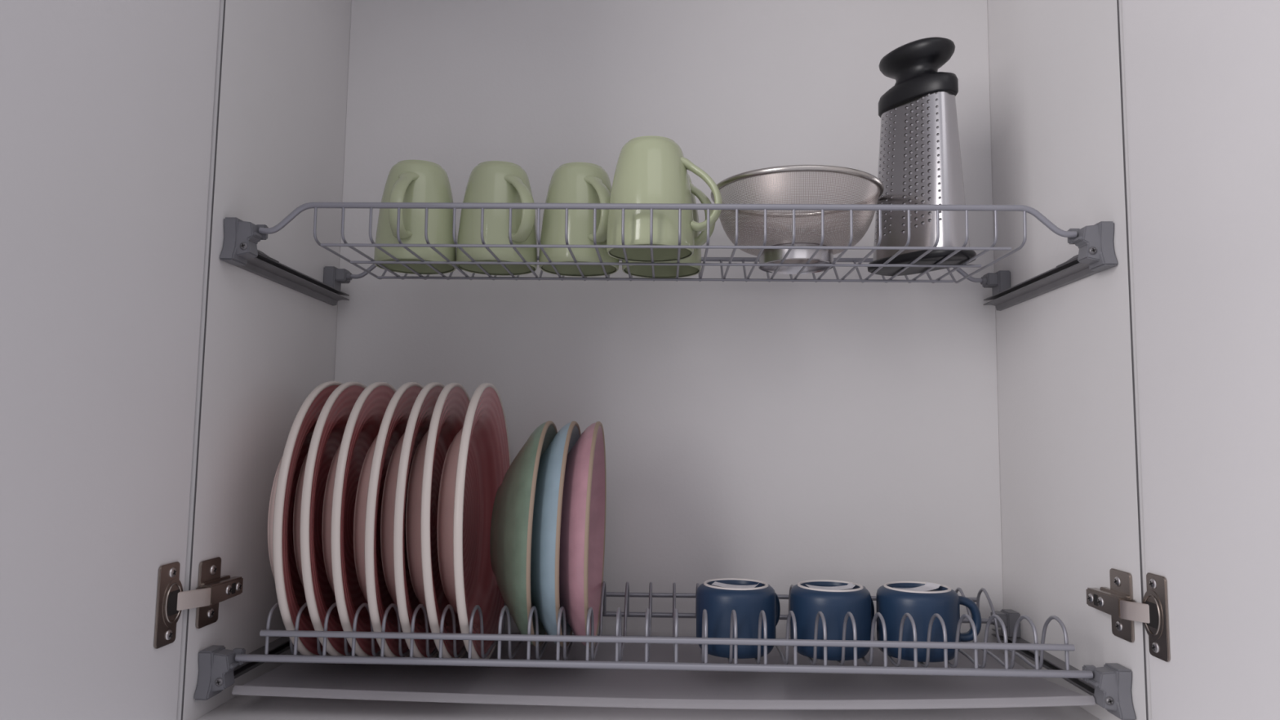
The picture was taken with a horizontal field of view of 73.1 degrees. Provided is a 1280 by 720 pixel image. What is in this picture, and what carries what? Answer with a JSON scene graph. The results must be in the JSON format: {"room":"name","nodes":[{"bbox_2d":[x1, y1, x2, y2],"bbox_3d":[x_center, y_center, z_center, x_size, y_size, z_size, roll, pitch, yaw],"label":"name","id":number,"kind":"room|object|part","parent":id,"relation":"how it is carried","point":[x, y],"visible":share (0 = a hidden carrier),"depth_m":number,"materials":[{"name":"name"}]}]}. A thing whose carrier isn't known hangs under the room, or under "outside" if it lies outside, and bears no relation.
{"room":"kitchen","nodes":[
{"label":"kitchen","id":0,"kind":"room"},
{"bbox_2d":[0,0,1279,719],"bbox_3d":[0.017,-0.135,0.670,0.805,0.898,0.692,1,-5,2],"label":"wall cabinet","id":1,"kind":"object","parent":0,"point":[1099,453],"visible":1,"depth_m":0.82,"materials":[{"name":"white laminate"}]},
{"bbox_3d":[-0.381,-0.152,0.535,0.018,0.894,0.397,1,-5,2],"label":"door","id":2,"kind":"part","parent":1,"relation":"part of","materials":[{"name":"white laminate"}]},
{"bbox_3d":[-0.369,0.192,0.679,0.003,0.063,0.034,1,-5,2],"label":"cup plate","id":3,"kind":"part","parent":1,"relation":"part of","materials":[{"name":"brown metal"}]},
{"bbox_3d":[-0.364,0.197,0.738,0.004,0.055,0.046,1,-5,2],"label":"mounting plate","id":4,"kind":"part","parent":1,"relation":"part of","materials":[{"name":"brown metal"}]},
{"bbox_3d":[-0.368,-0.119,0.881,0.018,0.898,0.292,1,-5,2],"label":"panel","id":5,"kind":"part","parent":1,"relation":"part of","materials":[{"name":"white laminate"}]},
{"bbox_3d":[0.017,0.322,0.828,0.764,0.018,0.291,1,-5,2],"label":"panel","id":6,"kind":"part","parent":1,"relation":"part of","materials":[{"name":"white laminate"}]},
{"bbox_2d":[231,640,1095,709],"bbox_3d":[0.018,0.292,0.826,0.714,0.020,0.226,1,-5,2],"label":"drip tray","id":7,"kind":"object","parent":1,"relation":"on","point":[526,686],"visible":0.73,"depth_m":0.78,"materials":[{"name":"grey plastic"}]},
{"bbox_2d":[193,581,1136,719],"bbox_3d":[0.018,0.260,0.835,0.764,0.073,0.268,1,-5,2],"label":"dish rack","id":8,"kind":"object","parent":1,"relation":"attached to","point":[1110,685],"visible":0.73,"depth_m":0.72,"materials":[{"name":"grey metal"}]},
{"bbox_2d":[267,381,342,655],"bbox_3d":[-0.315,0.154,0.847,0.034,0.266,0.266,0,-5,0],"label":"dinner plate","id":9,"kind":"object","parent":8,"relation":"in","point":[290,591],"visible":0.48,"depth_m":0.76,"materials":[{"name":"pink ceramic"}]},
{"bbox_2d":[293,381,366,656],"bbox_3d":[-0.291,0.154,0.846,0.043,0.266,0.266,1,-5,-1],"label":"dinner plate","id":10,"kind":"object","parent":8,"relation":"in","point":[329,429],"visible":0.41,"depth_m":0.77,"materials":[{"name":"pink ceramic"}]},
{"bbox_2d":[321,381,396,656],"bbox_3d":[-0.265,0.154,0.845,0.040,0.266,0.266,1,-5,-1],"label":"dinner plate","id":11,"kind":"object","parent":8,"relation":"in","point":[363,424],"visible":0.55,"depth_m":0.77,"materials":[{"name":"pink ceramic"}]},
{"bbox_2d":[353,382,423,657],"bbox_3d":[-0.238,0.154,0.845,0.034,0.266,0.266,0,-5,0],"label":"dinner plate","id":12,"kind":"object","parent":8,"relation":"in","point":[368,502],"visible":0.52,"depth_m":0.76,"materials":[{"name":"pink ceramic"}]},
{"bbox_2d":[380,382,444,657],"bbox_3d":[-0.213,0.155,0.844,0.034,0.266,0.266,0,-5,0],"label":"dinner plate","id":13,"kind":"object","parent":8,"relation":"in","point":[393,518],"visible":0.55,"depth_m":0.76,"materials":[{"name":"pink ceramic"}]},
{"bbox_2d":[405,382,470,657],"bbox_3d":[-0.190,0.155,0.843,0.043,0.266,0.266,1,-5,-1],"label":"dinner plate","id":14,"kind":"object","parent":8,"relation":"in","point":[448,415],"visible":0.56,"depth_m":0.77,"materials":[{"name":"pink ceramic"}]},
{"bbox_2d":[436,382,511,658],"bbox_3d":[-0.162,0.155,0.843,0.034,0.266,0.266,-1,-5,0],"label":"dinner plate","id":15,"kind":"object","parent":8,"relation":"in","point":[477,462],"visible":0.79,"depth_m":0.86,"materials":[{"name":"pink ceramic"}]},
{"bbox_2d":[489,421,557,646],"bbox_3d":[-0.113,0.166,0.840,0.048,0.214,0.214,2,-5,2],"label":"bowl","id":16,"kind":"object","parent":8,"relation":"in","point":[512,517],"visible":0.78,"depth_m":0.76,"materials":[{"name":"green ceramic"}]},
{"bbox_2d":[530,421,581,647],"bbox_3d":[-0.089,0.166,0.840,0.048,0.214,0.214,1,-5,2],"label":"bowl","id":17,"kind":"object","parent":8,"relation":"in","point":[547,513],"visible":0.56,"depth_m":0.75,"materials":[{"name":"blue ceramic"}]},
{"bbox_2d":[559,421,606,648],"bbox_3d":[-0.065,0.167,0.839,0.048,0.214,0.214,1,-5,2],"label":"bowl","id":18,"kind":"object","parent":8,"relation":"in","point":[583,519],"visible":0.66,"depth_m":0.77,"materials":[{"name":"ceramic"}]},
{"bbox_3d":[0.015,0.254,0.718,0.710,0.007,0.006,1,-5,2],"label":"rail","id":19,"kind":"part","parent":8,"relation":"part of","materials":[{"name":"grey metal"}]},
{"bbox_3d":[0.018,0.233,0.718,0.675,0.006,0.005,1,-5,2],"label":"rail","id":20,"kind":"part","parent":8,"relation":"part of","materials":[{"name":"grey metal"}]},
{"bbox_2d":[696,577,780,658],"bbox_3d":[0.091,0.241,0.815,0.074,0.063,0.085,-1,-6,16],"label":"mug","id":21,"kind":"object","parent":8,"relation":"in","point":[748,597],"visible":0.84,"depth_m":0.78,"materials":[{"name":"blue ceramic"}]},
{"bbox_3d":[0.126,0.241,0.838,0.023,0.042,0.012,5,-7,-38],"label":"handle","id":22,"kind":"part","parent":21,"relation":"part of","materials":[{"name":"blue ceramic"}]},
{"bbox_3d":[0.021,0.275,0.931,0.710,0.006,0.005,1,-5,2],"label":"rail","id":23,"kind":"part","parent":8,"relation":"part of","materials":[{"name":"grey metal"}]},
{"bbox_3d":[0.024,0.254,0.932,0.675,0.007,0.005,1,-5,2],"label":"rail","id":24,"kind":"part","parent":8,"relation":"part of","materials":[{"name":"grey metal"}]},
{"bbox_2d":[790,579,874,660],"bbox_3d":[0.180,0.241,0.812,0.074,0.063,0.085,-1,-6,20],"label":"mug","id":25,"kind":"object","parent":8,"relation":"in","point":[834,598],"visible":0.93,"depth_m":0.78,"materials":[{"name":"blue ceramic"}]},
{"bbox_3d":[0.216,0.242,0.833,0.023,0.042,0.012,4,-6,-34],"label":"handle","id":26,"kind":"part","parent":25,"relation":"part of","materials":[{"name":"blue ceramic"}]},
{"bbox_2d":[875,581,981,662],"bbox_3d":[0.263,0.241,0.802,0.085,0.063,0.074,-4,-7,42],"label":"mug","id":27,"kind":"object","parent":8,"relation":"in","point":[894,599],"visible":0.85,"depth_m":0.78,"materials":[{"name":"blue ceramic"}]},
{"bbox_3d":[0.304,0.240,0.801,0.023,0.042,0.012,0,-5,6],"label":"handle","id":28,"kind":"part","parent":27,"relation":"part of","materials":[{"name":"blue ceramic"}]},
{"bbox_2d":[219,202,1118,311],"bbox_3d":[0.023,-0.098,0.869,0.764,0.056,0.268,1,-5,2],"label":"dish rack","id":29,"kind":"object","parent":1,"relation":"attached to","point":[1095,244],"visible":0.93,"depth_m":0.76,"materials":[{"name":"grey metal"}]},
{"bbox_2d":[373,160,457,274],"bbox_3d":[-0.233,-0.147,0.876,0.082,0.104,0.100,-3,-7,36],"label":"mug","id":30,"kind":"object","parent":29,"relation":"in","point":[407,180],"visible":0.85,"depth_m":0.85,"materials":[{"name":"green ceramic"}]},
{"bbox_3d":[-0.231,-0.153,0.836,0.022,0.071,0.039,0,-5,4],"label":"handle","id":31,"kind":"part","parent":30,"relation":"part of","materials":[{"name":"green ceramic"}]},
{"bbox_2d":[456,160,537,275],"bbox_3d":[-0.137,-0.146,0.880,0.100,0.104,0.082,-1,-6,22],"label":"mug","id":32,"kind":"object","parent":29,"relation":"in","point":[490,181],"visible":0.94,"depth_m":0.85,"materials":[{"name":"green ceramic"}]},
{"bbox_3d":[-0.117,-0.151,0.846,0.022,0.071,0.039,5,-7,-36],"label":"handle","id":33,"kind":"part","parent":32,"relation":"part of","materials":[{"name":"green ceramic"}]},
{"bbox_2d":[538,162,619,276],"bbox_3d":[-0.054,-0.145,0.880,0.100,0.104,0.082,-2,-6,29],"label":"mug","id":34,"kind":"object","parent":29,"relation":"in","point":[571,182],"visible":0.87,"depth_m":0.85,"materials":[{"name":"green ceramic"}]},
{"bbox_3d":[-0.039,-0.150,0.843,0.022,0.071,0.039,4,-6,-28],"label":"handle","id":35,"kind":"part","parent":34,"relation":"part of","materials":[{"name":"green ceramic"}]},
{"bbox_2d":[606,135,722,262],"bbox_3d":[0.019,-0.150,0.810,0.100,0.104,0.082,2,-6,-16],"label":"mug","id":36,"kind":"object","parent":29,"relation":"in","point":[650,169],"visible":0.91,"depth_m":0.78,"materials":[{"name":"green ceramic"}]},
{"bbox_3d":[0.056,-0.153,0.794,0.039,0.071,0.022,-1,-6,16],"label":"handle","id":37,"kind":"part","parent":36,"relation":"part of","materials":[{"name":"green ceramic"}]},
{"bbox_3d":[0.026,-0.102,0.970,0.710,0.028,0.005,1,-5,2],"label":"rail","id":38,"kind":"part","parent":29,"relation":"part of","materials":[{"name":"grey metal"}]},
{"bbox_3d":[0.019,-0.122,0.753,0.710,0.029,0.005,1,-5,2],"label":"rail","id":39,"kind":"part","parent":29,"relation":"part of","materials":[{"name":"grey metal"}]},
{"bbox_2d":[622,174,715,278],"bbox_3d":[0.025,-0.144,0.880,0.082,0.104,0.100,2,-6,-14],"label":"mug","id":40,"kind":"object","parent":29,"relation":"in","point":[642,271],"visible":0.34,"depth_m":0.88,"materials":[{"name":"green ceramic"}]},
{"bbox_3d":[0.057,-0.147,0.856,0.039,0.071,0.022,-4,-7,44],"label":"handle","id":41,"kind":"part","parent":40,"relation":"part of","materials":[{"name":"green ceramic"}]},
{"bbox_2d":[711,164,884,274],"bbox_3d":[0.155,-0.130,0.859,0.170,0.077,0.170,1,-5,2],"label":"colander","id":42,"kind":"object","parent":29,"relation":"in","point":[768,255],"visible":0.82,"depth_m":0.81,"materials":[{"name":"silver metal"}]},
{"bbox_2d":[867,36,976,275],"bbox_3d":[0.276,-0.202,0.857,0.058,0.222,0.109,4,-6,-34],"label":"grater","id":43,"kind":"object","parent":29,"relation":"in","point":[920,162],"visible":0.87,"depth_m":0.83,"materials":[{"name":"silver metal"}]},
{"bbox_3d":[0.277,-0.283,0.865,0.052,0.059,0.090,4,-6,-34],"label":"handle","id":44,"kind":"part","parent":43,"relation":"part of","materials":[{"name":"black plastic"}]},
{"bbox_3d":[0.027,-0.111,1.011,0.764,0.880,0.008,1,-5,2],"label":"panel","id":45,"kind":"part","parent":1,"relation":"part of","materials":[{"name":"white laminate"}]},
{"bbox_3d":[0.414,-0.112,0.857,0.018,0.898,0.292,1,-5,2],"label":"panel","id":46,"kind":"part","parent":1,"relation":"part of","materials":[{"name":"white laminate"}]},
{"bbox_3d":[0.395,0.202,0.716,0.004,0.055,0.045,1,-5,2],"label":"mounting plate","id":47,"kind":"part","parent":1,"relation":"part of","materials":[{"name":"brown metal"}]},
{"bbox_3d":[0.396,0.197,0.665,0.003,0.063,0.033,1,-5,2],"label":"cup plate","id":48,"kind":"part","parent":1,"relation":"part of","materials":[{"name":"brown metal"}]},
{"bbox_3d":[0.406,-0.145,0.511,0.018,0.894,0.397,1,-5,2],"label":"door","id":49,"kind":"part","parent":1,"relation":"part of","materials":[{"name":"white laminate"}]}
]}

